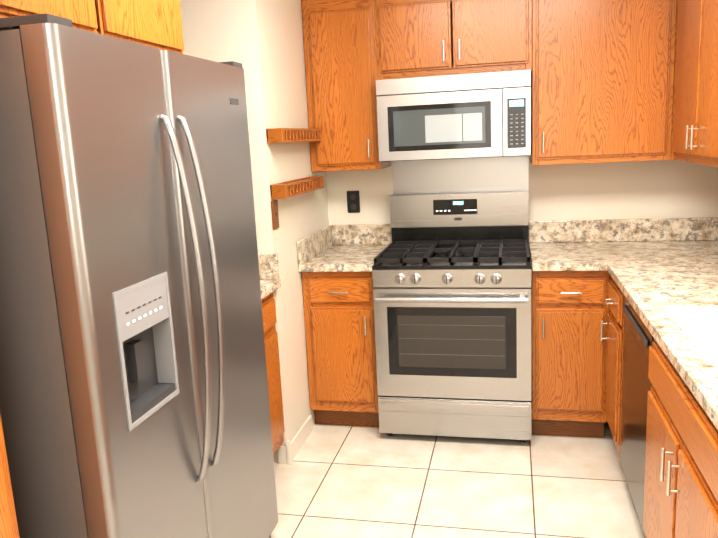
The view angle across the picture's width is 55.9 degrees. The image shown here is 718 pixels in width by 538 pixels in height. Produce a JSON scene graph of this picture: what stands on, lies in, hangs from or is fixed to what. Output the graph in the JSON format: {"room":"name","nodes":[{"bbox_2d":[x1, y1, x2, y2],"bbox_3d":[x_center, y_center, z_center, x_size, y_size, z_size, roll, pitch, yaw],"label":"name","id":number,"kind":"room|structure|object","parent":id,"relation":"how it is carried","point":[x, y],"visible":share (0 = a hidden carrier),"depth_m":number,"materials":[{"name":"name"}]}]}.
{"room":"kitchen","nodes":[
{"label":"kitchen","id":0,"kind":"room"},
{"bbox_2d":[180,0,328,461],"bbox_3d":[-0.697,-0.348,3.612,0.828,2.440,0.980,0,11,13],"label":"wall","id":1,"kind":"structure","parent":0,"point":[262,41],"depth_m":3.18,"materials":[{"name":"beige paint"}]},
{"bbox_2d":[271,200,278,229],"bbox_3d":[-0.382,-0.249,3.095,0.013,0.130,0.072,0,11,13],"label":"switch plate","id":2,"kind":"object","parent":1,"relation":"attached to","point":[275,215],"visible":1,"depth_m":3.09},
{"bbox_2d":[266,128,320,142],"bbox_3d":[-0.306,-0.651,3.296,0.075,0.064,0.630,0,11,13],"label":"shelf","id":3,"kind":"object","parent":1,"relation":"attached to","point":[281,135],"visible":1,"depth_m":3.18,"materials":[{"name":"brown wood"}]},
{"bbox_2d":[277,415,312,464],"bbox_3d":[-0.321,0.848,3.443,0.068,0.120,0.393,0,11,13],"label":"baseboard","id":4,"kind":"structure","parent":1,"relation":"attached to","point":[288,452],"depth_m":3.34,"materials":[{"name":"beige"}]},
{"bbox_2d":[270,176,323,198],"bbox_3d":[-0.294,-0.408,3.342,0.075,0.064,0.630,0,11,13],"label":"shelf","id":5,"kind":"object","parent":1,"relation":"attached to","point":[290,189],"visible":1,"depth_m":3.25,"materials":[{"name":"brown wood"}]},
{"bbox_2d":[271,406,643,537],"bbox_3d":[0.035,1.295,1.599,3.130,0.100,5.450,0,11,13],"label":"floor","id":6,"kind":"structure","parent":0,"point":[336,481],"depth_m":2.97,"materials":[{"name":"tile"}]},
{"bbox_2d":[0,415,19,537],"bbox_3d":[-1.090,0.232,1.125,0.647,2.270,0.665,0,11,13],"label":"pantry cabinet","id":7,"kind":"object","parent":6,"relation":"on","point":[8,524],"depth_m":1.41,"materials":[{"name":"brown wood"}]},
{"bbox_2d":[0,13,277,537],"bbox_3d":[-0.776,0.277,2.070,0.806,1.798,1.027,0,11,13],"label":"refrigerator","id":8,"kind":"object","parent":6,"relation":"on","point":[134,398],"visible":1,"depth_m":1.61,"materials":[{"name":"grey metal"}]},
{"bbox_2d":[261,292,284,454],"bbox_3d":[-0.689,0.573,2.965,0.611,0.875,0.600,0,11,13],"label":"base cabinet","id":9,"kind":"object","parent":6,"relation":"on","point":[273,366],"visible":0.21,"depth_m":3.06,"materials":[{"name":"brown wood"}]},
{"bbox_2d":[258,253,280,299],"bbox_3d":[-0.720,0.063,2.871,0.603,0.158,0.603,0,11,13],"label":"countertop","id":10,"kind":"structure","parent":9,"relation":"on","point":[270,281],"depth_m":3.07,"materials":[{"name":"stone"}]},
{"bbox_2d":[302,272,378,426],"bbox_3d":[-0.031,0.387,3.771,0.385,0.875,0.631,0,11,13],"label":"base cabinet","id":11,"kind":"object","parent":6,"relation":"on","point":[340,337],"visible":0.83,"depth_m":3.50,"materials":[{"name":"brown wood"}]},
{"bbox_2d":[297,224,391,271],"bbox_3d":[-0.053,-0.124,3.686,0.389,0.158,0.643,0,11,13],"label":"countertop","id":12,"kind":"structure","parent":11,"relation":"on","point":[347,248],"depth_m":3.75,"materials":[{"name":"stone"}]},
{"bbox_2d":[372,191,531,441],"bbox_3d":[0.511,0.232,3.565,0.756,1.205,0.712,0,11,13],"label":"gas range","id":13,"kind":"object","parent":6,"relation":"on","point":[452,283],"visible":1,"depth_m":3.32,"materials":[{"name":"grey metal"}]},
{"bbox_2d":[531,271,609,437],"bbox_3d":[1.075,0.382,3.521,0.352,0.875,0.631,0,11,13],"label":"base cabinet","id":14,"kind":"object","parent":6,"relation":"on","point":[570,310],"visible":0.81,"depth_m":3.25,"materials":[{"name":"brown wood"}]},
{"bbox_2d":[600,278,623,457],"bbox_3d":[1.428,0.469,2.970,0.671,0.875,0.355,0,11,13],"label":"base cabinet","id":15,"kind":"object","parent":6,"relation":"on","point":[614,355],"visible":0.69,"depth_m":2.93,"materials":[{"name":"brown wood"}]},
{"bbox_2d":[620,295,653,537],"bbox_3d":[1.334,0.563,2.509,0.612,0.872,0.590,0,11,13],"label":"dishwasher","id":16,"kind":"object","parent":6,"relation":"on","point":[638,339],"visible":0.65,"depth_m":2.55,"materials":[{"name":"brushed stainless steel"},{"name":"black plastic"}]},
{"bbox_2d":[643,339,717,537],"bbox_3d":[1.162,0.707,1.791,0.671,0.875,0.900,0,11,13],"label":"base cabinet","id":17,"kind":"object","parent":6,"relation":"on","point":[681,482],"visible":0.94,"depth_m":1.82,"materials":[{"name":"brown wood"}]},
{"bbox_2d":[529,217,717,429],"bbox_3d":[1.089,0.189,2.135,0.997,0.300,3.238,0,11,13],"label":"countertop","id":18,"kind":"structure","parent":17,"relation":"on","point":[663,272],"depth_m":2.96,"materials":[{"name":"stone"}]},
{"bbox_2d":[326,156,717,224],"bbox_3d":[0.548,-0.463,3.898,3.130,2.440,0.150,0,11,13],"label":"wall","id":19,"kind":"structure","parent":0,"point":[640,190],"depth_m":3.66,"materials":[{"name":"beige paint"}]},
{"bbox_2d":[301,0,389,171],"bbox_3d":[-0.064,-0.997,3.660,0.383,0.905,0.361,0,11,13],"label":"upper cabinet","id":20,"kind":"object","parent":19,"relation":"attached to","point":[339,36],"visible":0.88,"depth_m":3.52,"materials":[{"name":"brown wood"}]},
{"bbox_2d":[347,191,359,212],"bbox_3d":[-0.033,-0.394,3.959,0.074,0.127,0.010,0,11,13],"label":"electrical outlet plate","id":21,"kind":"object","parent":19,"relation":"attached to","point":[353,201],"visible":1,"depth_m":3.96,"materials":[{"name":"black plastic"}]},
{"bbox_2d":[374,0,531,79],"bbox_3d":[0.490,-1.220,3.490,0.775,0.455,0.361,0,11,13],"label":"upper cabinet","id":22,"kind":"object","parent":19,"relation":"attached to","point":[421,38],"visible":0.79,"depth_m":3.36,"materials":[{"name":"brown wood"}]},
{"bbox_2d":[376,70,530,161],"bbox_3d":[0.505,-0.789,3.538,0.754,0.407,0.424,0,11,13],"label":"over-the-range microwave","id":23,"kind":"object","parent":22,"relation":"attached to","point":[477,115],"visible":1,"depth_m":3.34,"materials":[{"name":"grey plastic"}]},
{"bbox_2d":[392,156,528,194],"bbox_3d":[0.570,-0.389,3.826,0.757,0.480,0.004,0,11,13],"label":"backsplash panel","id":24,"kind":"object","parent":19,"relation":"attached to","point":[489,174],"visible":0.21,"depth_m":3.79,"materials":[{"name":"silver metal"}]},
{"bbox_2d":[531,0,676,164],"bbox_3d":[1.196,-0.998,3.375,0.650,0.915,0.361,0,11,13],"label":"upper cabinet","id":25,"kind":"object","parent":19,"relation":"attached to","point":[602,81],"visible":1,"depth_m":3.25,"materials":[{"name":"brown wood"}]},
{"bbox_2d":[671,0,678,159],"bbox_3d":[1.682,-1.005,3.289,0.334,0.915,0.309,0,11,13],"label":"strip","id":26,"kind":"object","parent":19,"relation":"attached to","point":[673,156],"visible":0.17,"depth_m":3.20,"materials":[{"name":"brown wood"}]},
{"bbox_3d":[1.423,0.046,1.009,0.150,2.440,5.200,0,11,13],"label":"wall","id":27,"kind":"structure","parent":0,"visible":0},
{"bbox_2d":[673,0,717,166],"bbox_3d":[1.536,-0.889,2.717,0.367,0.915,0.890,0,11,13],"label":"upper cabinet","id":28,"kind":"object","parent":27,"relation":"attached to","point":[695,135],"visible":1,"depth_m":2.80,"materials":[{"name":"brown wood"}]},
{"bbox_3d":[-1.541,0.155,1.187,0.250,2.440,4.220,0,11,13],"label":"wall","id":29,"kind":"structure","parent":0,"visible":0},
{"bbox_2d":[0,0,183,53],"bbox_3d":[-0.954,-0.811,1.750,0.647,0.470,0.988,0,11,13],"label":"upper cabinet","id":30,"kind":"object","parent":29,"relation":"attached to","point":[156,23],"visible":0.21,"depth_m":1.82,"materials":[{"name":"brown wood"}]}
]}

